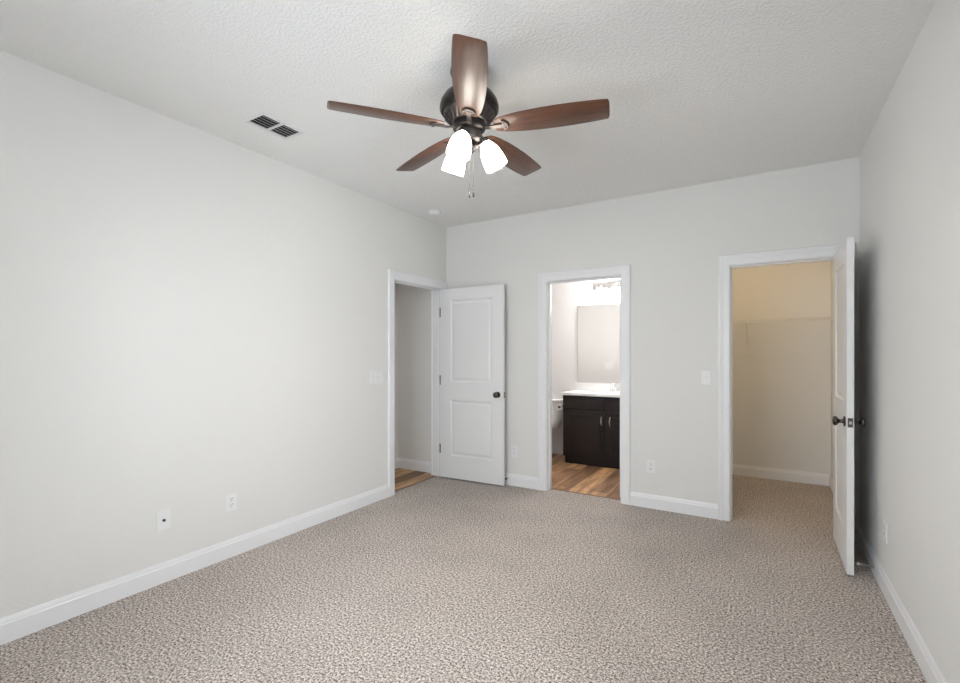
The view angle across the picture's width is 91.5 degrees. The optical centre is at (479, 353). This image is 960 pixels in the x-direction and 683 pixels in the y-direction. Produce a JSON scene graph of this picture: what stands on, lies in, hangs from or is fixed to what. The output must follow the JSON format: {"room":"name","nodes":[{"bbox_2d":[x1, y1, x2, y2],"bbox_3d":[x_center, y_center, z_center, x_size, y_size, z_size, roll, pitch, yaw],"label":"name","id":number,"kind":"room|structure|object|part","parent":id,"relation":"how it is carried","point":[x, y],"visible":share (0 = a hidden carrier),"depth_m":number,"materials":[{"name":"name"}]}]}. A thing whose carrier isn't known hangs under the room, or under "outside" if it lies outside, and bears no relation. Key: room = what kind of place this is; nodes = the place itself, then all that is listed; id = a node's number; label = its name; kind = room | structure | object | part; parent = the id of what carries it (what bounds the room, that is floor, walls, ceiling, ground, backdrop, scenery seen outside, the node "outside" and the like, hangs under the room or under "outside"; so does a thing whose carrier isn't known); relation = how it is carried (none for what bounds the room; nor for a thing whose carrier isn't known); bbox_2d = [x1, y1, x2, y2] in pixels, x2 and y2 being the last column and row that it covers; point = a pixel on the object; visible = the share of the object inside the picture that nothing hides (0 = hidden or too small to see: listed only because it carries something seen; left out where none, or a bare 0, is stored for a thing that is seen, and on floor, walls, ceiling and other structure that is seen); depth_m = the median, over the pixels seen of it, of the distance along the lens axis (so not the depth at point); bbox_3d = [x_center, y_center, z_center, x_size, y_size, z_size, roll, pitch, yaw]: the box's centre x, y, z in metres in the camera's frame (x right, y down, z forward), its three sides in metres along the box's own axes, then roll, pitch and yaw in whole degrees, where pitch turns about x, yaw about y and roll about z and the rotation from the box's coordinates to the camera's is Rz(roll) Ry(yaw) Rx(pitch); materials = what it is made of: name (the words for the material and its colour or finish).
{"room":"empty bedroom","nodes":[
{"label":"empty bedroom","id":0,"kind":"room"},
{"bbox_2d":[0,50,445,617],"bbox_3d":[-1.619,-0.032,3.255,0.120,2.743,4.846,0,0,31],"label":"wall","id":1,"kind":"structure","parent":0,"point":[191,317],"depth_m":2.74,"materials":[{"name":"white paint"}]},
{"bbox_2d":[157,509,170,531],"bbox_3d":[-1.851,0.976,2.741,0.018,0.118,0.074,0,0,31],"label":"cable plate","id":2,"kind":"object","parent":1,"relation":"attached to","point":[164,516],"visible":1,"depth_m":2.74,"materials":[{"name":"white plastic"}]},
{"bbox_2d":[0,484,388,644],"bbox_3d":[-1.803,1.281,2.823,0.014,0.118,3.648,0,0,31],"label":"baseboard","id":3,"kind":"structure","parent":1,"relation":"attached to","point":[23,623],"depth_m":2.73,"materials":[{"name":"white paint"}]},
{"bbox_2d":[226,492,236,511],"bbox_3d":[-1.644,0.980,3.091,0.008,0.116,0.072,0,0,31],"label":"wall outlet","id":4,"kind":"object","parent":1,"relation":"attached to","point":[231,499],"visible":1,"depth_m":3.09,"materials":[{"name":"white plastic"}]},
{"bbox_2d":[370,370,382,383],"bbox_3d":[-0.935,0.210,4.250,0.018,0.116,0.163,0,0,31],"label":"light switch","id":5,"kind":"object","parent":1,"relation":"attached to","point":[375,376],"visible":1,"depth_m":4.25,"materials":[{"name":"white plastic"}]},
{"bbox_2d":[388,269,446,496],"bbox_3d":[-0.672,0.273,4.817,0.158,2.133,0.936,0,0,31],"label":"trim","id":6,"kind":"structure","parent":1,"relation":"attached to","point":[435,286],"depth_m":4.94,"materials":[{"name":"white paint"}]},
{"bbox_2d":[440,284,504,485],"bbox_3d":[-0.087,0.313,4.896,0.776,2.026,0.161,0,0,29],"label":"door","id":7,"kind":"structure","parent":1,"relation":"attached to","point":[472,377],"depth_m":4.87,"materials":[{"name":"white paint"}]},
{"bbox_3d":[0.164,0.414,4.703,0.064,0.064,0.063,0,0,29],"label":"knob","id":8,"kind":"part","parent":7,"relation":"part of","materials":[{"name":"black metal"}]},
{"bbox_2d":[395,283,398,458],"bbox_3d":[-1.624,-0.032,4.505,0.100,2.743,2.419,0,0,31],"label":"wall","id":9,"kind":"structure","parent":0,"point":[396,284],"depth_m":5.47,"materials":[{"name":"white paint"}]},
{"bbox_2d":[395,476,435,491],"bbox_3d":[-0.671,1.340,4.817,0.016,0.007,0.760,0,0,31],"label":"trim","id":10,"kind":"structure","parent":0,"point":[433,476],"depth_m":4.82,"materials":[{"name":"brown wood"}]},
{"bbox_2d":[0,453,926,682],"bbox_3d":[0.098,1.370,3.239,4.358,0.060,6.360,0,0,31],"label":"floor","id":11,"kind":"structure","parent":0,"point":[439,579],"depth_m":2.50,"materials":[{"name":"beige carpet"}]},
{"bbox_2d":[552,398,562,428],"bbox_3d":[0.751,0.967,6.020,0.464,0.745,0.713,0,0,31],"label":"toilet","id":12,"kind":"object","parent":11,"relation":"on","point":[556,414],"visible":0.14,"depth_m":6.08,"materials":[{"name":"white ceramic"}]},
{"bbox_3d":[0.880,0.611,6.232,0.464,0.032,0.216,0,0,31],"label":"tank lid","id":13,"kind":"part","parent":12,"relation":"part of","materials":[{"name":"white ceramic"}]},
{"bbox_2d":[563,395,619,468],"bbox_3d":[1.582,0.920,5.627,1.067,0.840,0.533,0,0,31],"label":"vanity cabinet","id":14,"kind":"object","parent":11,"relation":"on","point":[591,424],"visible":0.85,"depth_m":5.53,"materials":[{"name":"black wood"}]},
{"bbox_3d":[1.243,0.589,5.574,0.484,0.122,0.019,0,0,31],"label":"drawer","id":15,"kind":"part","parent":14,"relation":"part of","materials":[{"name":"brown wood"}]},
{"bbox_3d":[1.243,0.952,5.574,0.484,0.540,0.019,0,0,31],"label":"door","id":16,"kind":"part","parent":14,"relation":"part of","materials":[{"name":"brown wood"}]},
{"bbox_2d":[561,382,619,397],"bbox_3d":[1.587,0.491,5.636,1.093,0.233,0.514,0,0,31],"label":"countertop","id":17,"kind":"structure","parent":14,"relation":"on","point":[581,389],"depth_m":5.87,"materials":[{"name":"white stone"}]},
{"bbox_2d":[592,392,619,394],"bbox_3d":[1.578,0.540,5.622,0.450,0.136,0.330,0,0,31],"label":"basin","id":18,"kind":"object","parent":17,"relation":"in","point":[611,393],"depth_m":5.78,"materials":[{"name":"white ceramic"}]},
{"bbox_2d":[608,382,619,391],"bbox_3d":[1.666,0.410,5.782,0.169,0.123,0.160,0,0,-20],"label":"faucet","id":19,"kind":"object","parent":17,"relation":"on","point":[614,383],"visible":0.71,"depth_m":5.78,"materials":[{"name":"silver metal"}]},
{"bbox_3d":[1.691,0.589,5.302,0.484,0.122,0.019,0,0,31],"label":"drawer","id":20,"kind":"part","parent":14,"relation":"part of","materials":[{"name":"brown wood"}]},
{"bbox_3d":[1.691,0.952,5.302,0.484,0.540,0.019,0,0,31],"label":"door","id":21,"kind":"part","parent":14,"relation":"part of","materials":[{"name":"brown wood"}]},
{"bbox_2d":[0,0,934,227],"bbox_3d":[-0.031,-1.453,2.291,3.836,0.100,4.846,0,0,31],"label":"ceiling","id":22,"kind":"structure","parent":0,"point":[697,91],"depth_m":2.33,"materials":[{"name":"white paint"}]},
{"bbox_2d":[244,112,303,139],"bbox_3d":[-1.263,-1.397,2.877,0.184,0.013,0.292,0,0,31],"label":"ceiling vent","id":23,"kind":"object","parent":22,"relation":"in","point":[266,122],"visible":1,"depth_m":2.87,"materials":[{"name":"white metal"}]},
{"bbox_2d":[428,210,441,216],"bbox_3d":[-0.445,-1.384,4.623,0.136,0.038,0.136,0,0,31],"label":"smoke detector","id":24,"kind":"object","parent":22,"relation":"attached to","point":[435,213],"visible":1,"depth_m":4.59,"materials":[{"name":"white plastic"}]},
{"bbox_2d":[327,34,609,197],"bbox_3d":[-0.025,-1.085,2.336,1.293,0.637,1.256,0,0,31],"label":"ceiling fan","id":25,"kind":"object","parent":22,"relation":"hanging from","point":[469,107],"visible":1,"depth_m":2.20,"materials":[{"name":"brown wood"}]},
{"bbox_3d":[-0.428,-1.110,2.173,0.539,0.006,0.147,0,13,-19],"label":"blade","id":26,"kind":"part","parent":25,"relation":"part of","materials":[{"name":"brown wood"}]},
{"bbox_3d":[-0.295,-1.110,2.621,0.147,0.006,0.539,-16,9,-36],"label":"blade","id":27,"kind":"part","parent":25,"relation":"part of","materials":[{"name":"brown wood"}]},
{"bbox_3d":[-0.132,-0.984,2.404,0.131,0.156,0.118,0,0,31],"label":"lamp shade","id":28,"kind":"part","parent":25,"relation":"part of","materials":[{"name":"white glass"}]},
{"bbox_3d":[-0.094,-0.984,2.188,0.116,0.156,0.132,0,0,31],"label":"lamp shade","id":29,"kind":"part","parent":25,"relation":"part of","materials":[{"name":"white glass"}]},
{"bbox_3d":[-0.089,-0.999,2.204,0.051,0.087,0.063,0,0,31],"label":"bulb","id":30,"kind":"part","parent":25,"relation":"part of","materials":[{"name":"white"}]},
{"bbox_3d":[-0.051,-0.910,2.294,0.001,0.220,0.001,0,0,31],"label":"pull chain","id":31,"kind":"part","parent":25,"relation":"part of","materials":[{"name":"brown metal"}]},
{"bbox_3d":[-0.043,-1.110,1.909,0.147,0.006,0.539,13,0,-1],"label":"blade","id":32,"kind":"part","parent":25,"relation":"part of","materials":[{"name":"brown wood"}]},
{"bbox_3d":[0.012,-1.048,2.317,0.078,0.056,0.048,0,0,-10],"label":"lamp arm","id":33,"kind":"part","parent":25,"relation":"part of","materials":[{"name":"brown metal"}]},
{"bbox_3d":[0.072,-0.984,2.329,0.127,0.156,0.125,0,0,31],"label":"lamp shade","id":34,"kind":"part","parent":25,"relation":"part of","materials":[{"name":"white glass"}]},
{"bbox_3d":[0.172,-1.110,2.634,0.147,0.006,0.539,-15,-8,34],"label":"blade","id":35,"kind":"part","parent":25,"relation":"part of","materials":[{"name":"brown wood"}]},
{"bbox_3d":[0.328,-1.110,2.193,0.539,0.006,0.147,0,-12,16],"label":"blade","id":36,"kind":"part","parent":25,"relation":"part of","materials":[{"name":"brown wood"}]},
{"bbox_2d":[399,157,858,528],"bbox_3d":[0.862,-0.032,4.498,4.358,2.743,0.147,0,0,31],"label":"wall","id":37,"kind":"structure","parent":0,"point":[672,241],"depth_m":4.04,"materials":[{"name":"white paint"}]},
{"bbox_2d":[395,458,430,472],"bbox_3d":[-1.332,1.281,4.387,0.522,0.118,2.319,0,0,31],"label":"baseboard","id":38,"kind":"structure","parent":37,"relation":"attached to","point":[423,466],"depth_m":5.38,"materials":[{"name":"white paint"}]},
{"bbox_2d":[511,445,517,456],"bbox_3d":[0.349,0.990,4.750,0.072,0.116,0.008,0,0,31],"label":"wall outlet","id":39,"kind":"object","parent":37,"relation":"attached to","point":[514,449],"visible":1,"depth_m":4.75,"materials":[{"name":"white plastic"}]},
{"bbox_2d":[538,264,629,504],"bbox_3d":[0.985,0.273,4.428,0.886,2.133,0.139,0,0,31],"label":"trim","id":40,"kind":"structure","parent":37,"relation":"attached to","point":[545,280],"depth_m":4.50,"materials":[{"name":"white paint"}]},
{"bbox_2d":[551,488,619,499],"bbox_3d":[1.005,1.340,4.461,0.710,0.007,0.016,0,0,31],"label":"trim","id":41,"kind":"structure","parent":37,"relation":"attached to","point":[551,488],"depth_m":4.45,"materials":[{"name":"brown wood"}]},
{"bbox_2d":[647,460,654,473],"bbox_3d":[1.484,0.980,4.061,0.072,0.116,0.008,0,0,31],"label":"wall outlet","id":42,"kind":"object","parent":37,"relation":"attached to","point":[650,463],"visible":1,"depth_m":4.06,"materials":[{"name":"white plastic"}]},
{"bbox_2d":[505,473,856,541],"bbox_3d":[1.163,1.281,4.253,3.562,0.118,0.014,0,0,31],"label":"baseboard","id":43,"kind":"structure","parent":37,"relation":"attached to","point":[689,507],"depth_m":4.01,"materials":[{"name":"white paint"}]},
{"bbox_2d":[701,370,710,384],"bbox_3d":[1.851,0.193,3.833,0.072,0.116,0.018,0,0,31],"label":"light switch","id":44,"kind":"object","parent":37,"relation":"attached to","point":[705,374],"visible":1,"depth_m":3.83,"materials":[{"name":"white plastic"}]},
{"bbox_2d":[718,242,855,541],"bbox_3d":[2.333,0.273,3.610,0.876,2.133,0.139,0,0,31],"label":"trim","id":45,"kind":"structure","parent":37,"relation":"attached to","point":[726,263],"depth_m":3.75,"materials":[{"name":"white paint"}]},
{"bbox_2d":[832,237,865,574],"bbox_3d":[2.402,0.313,3.097,0.161,2.026,0.704,0,0,32],"label":"door","id":46,"kind":"structure","parent":37,"relation":"in","point":[843,419],"depth_m":2.90,"materials":[{"name":"white paint"}]},
{"bbox_3d":[2.215,0.414,2.887,0.063,0.064,0.064,0,0,32],"label":"knob","id":47,"kind":"part","parent":46,"relation":"part of","materials":[{"name":"black metal"}]},
{"bbox_3d":[2.222,0.414,2.805,0.025,0.056,0.002,0,0,32],"label":"latch plate","id":48,"kind":"part","parent":46,"relation":"part of","materials":[{"name":"silver metal"}]},
{"bbox_3d":[2.298,0.414,2.836,0.063,0.064,0.064,0,0,32],"label":"knob","id":49,"kind":"part","parent":46,"relation":"part of","materials":[{"name":"black metal"}]},
{"bbox_2d":[552,260,830,476],"bbox_3d":[2.032,-0.032,5.727,3.633,2.743,0.100,0,0,31],"label":"wall","id":50,"kind":"structure","parent":0,"point":[781,383],"depth_m":5.00,"materials":[{"name":"white paint"}]},
{"bbox_2d":[552,444,562,454],"bbox_3d":[0.499,1.281,5.701,0.840,0.118,1.534,0,0,31],"label":"baseboard","id":51,"kind":"structure","parent":50,"relation":"attached to","point":[556,449],"depth_m":6.25,"materials":[{"name":"white paint"}]},
{"bbox_2d":[575,382,619,390],"bbox_3d":[1.715,0.423,5.847,1.093,0.096,0.021,0,0,31],"label":"backsplash","id":52,"kind":"structure","parent":50,"relation":"attached to","point":[578,386],"depth_m":5.99,"materials":[{"name":"white stone"}]},
{"bbox_2d":[577,303,619,383],"bbox_3d":[1.711,-0.131,5.857,1.018,1.006,0.008,0,0,31],"label":"wall mirror","id":53,"kind":"object","parent":50,"relation":"attached to","point":[598,325],"visible":0.59,"depth_m":5.97,"materials":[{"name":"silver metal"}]},
{"bbox_2d":[593,282,619,296],"bbox_3d":[1.673,-0.810,5.795,0.600,0.180,0.154,0,0,31],"label":"vanity light","id":54,"kind":"object","parent":50,"relation":"attached to","point":[613,286],"visible":0.59,"depth_m":5.85,"materials":[{"name":"white glass"}]},
{"bbox_3d":[1.506,-0.774,5.876,0.120,0.107,0.120,0,0,31],"label":"lamp shade","id":55,"kind":"part","parent":54,"relation":"part of","materials":[{"name":"white glass"}]},
{"bbox_3d":[1.708,-0.855,5.851,0.600,0.090,0.021,0,0,31],"label":"plate","id":56,"kind":"part","parent":54,"relation":"part of","materials":[{"name":"silver metal"}]},
{"bbox_3d":[1.664,-0.774,5.780,0.120,0.107,0.120,0,0,31],"label":"lamp shade","id":57,"kind":"part","parent":54,"relation":"part of","materials":[{"name":"white glass"}]},
{"bbox_2d":[732,464,832,491],"bbox_3d":[2.529,1.281,4.469,1.478,0.118,1.534,0,0,31],"label":"baseboard","id":58,"kind":"structure","parent":50,"relation":"attached to","point":[741,470],"depth_m":4.94,"materials":[{"name":"white paint"}]},
{"bbox_2d":[732,316,832,347],"bbox_3d":[2.845,-0.216,4.990,1.476,0.312,0.318,0,0,31],"label":"wire shelf","id":59,"kind":"object","parent":50,"relation":"attached to","point":[746,321],"visible":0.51,"depth_m":4.78,"materials":[{"name":"white metal"}]},
{"bbox_3d":[2.844,-0.343,4.988,1.470,0.037,0.304,0,0,31],"label":"rail","id":60,"kind":"part","parent":59,"relation":"part of","materials":[{"name":"white plastic"}]},
{"bbox_2d":[831,0,959,682],"bbox_3d":[1.981,-0.032,2.026,0.120,2.743,6.480,0,0,31],"label":"wall","id":61,"kind":"structure","parent":0,"point":[909,162],"depth_m":2.10,"materials":[{"name":"white paint"}]},
{"bbox_2d":[857,562,873,567],"bbox_3d":[2.340,1.282,2.838,0.082,0.022,0.022,0,0,31],"label":"door stop","id":62,"kind":"object","parent":61,"relation":"attached to","point":[858,563],"visible":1,"depth_m":2.84,"materials":[{"name":"grey metal"}]},
{"bbox_2d":[883,519,886,543],"bbox_3d":[2.259,0.988,2.607,0.008,0.116,0.072,0,0,31],"label":"wall outlet","id":63,"kind":"object","parent":61,"relation":"attached to","point":[884,520],"visible":1,"depth_m":2.60,"materials":[{"name":"white plastic"}]},
{"bbox_2d":[857,526,946,682],"bbox_3d":[1.504,1.281,1.368,0.014,0.118,4.592,0,0,31],"label":"baseboard","id":64,"kind":"structure","parent":61,"relation":"attached to","point":[930,670],"depth_m":2.24,"materials":[{"name":"white paint"}]},
{"bbox_3d":[1.018,0.640,5.780,0.054,0.032,0.156,0,0,31],"label":"paper holder","id":65,"kind":"object","parent":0,"visible":0},
{"bbox_2d":[556,403,562,409],"bbox_3d":[1.001,0.651,5.791,0.087,0.087,0.100,0,0,31],"label":"toilet paper roll","id":66,"kind":"object","parent":65,"relation":"on","point":[558,404],"visible":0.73,"depth_m":5.75,"materials":[{"name":"white paper"}]}
]}

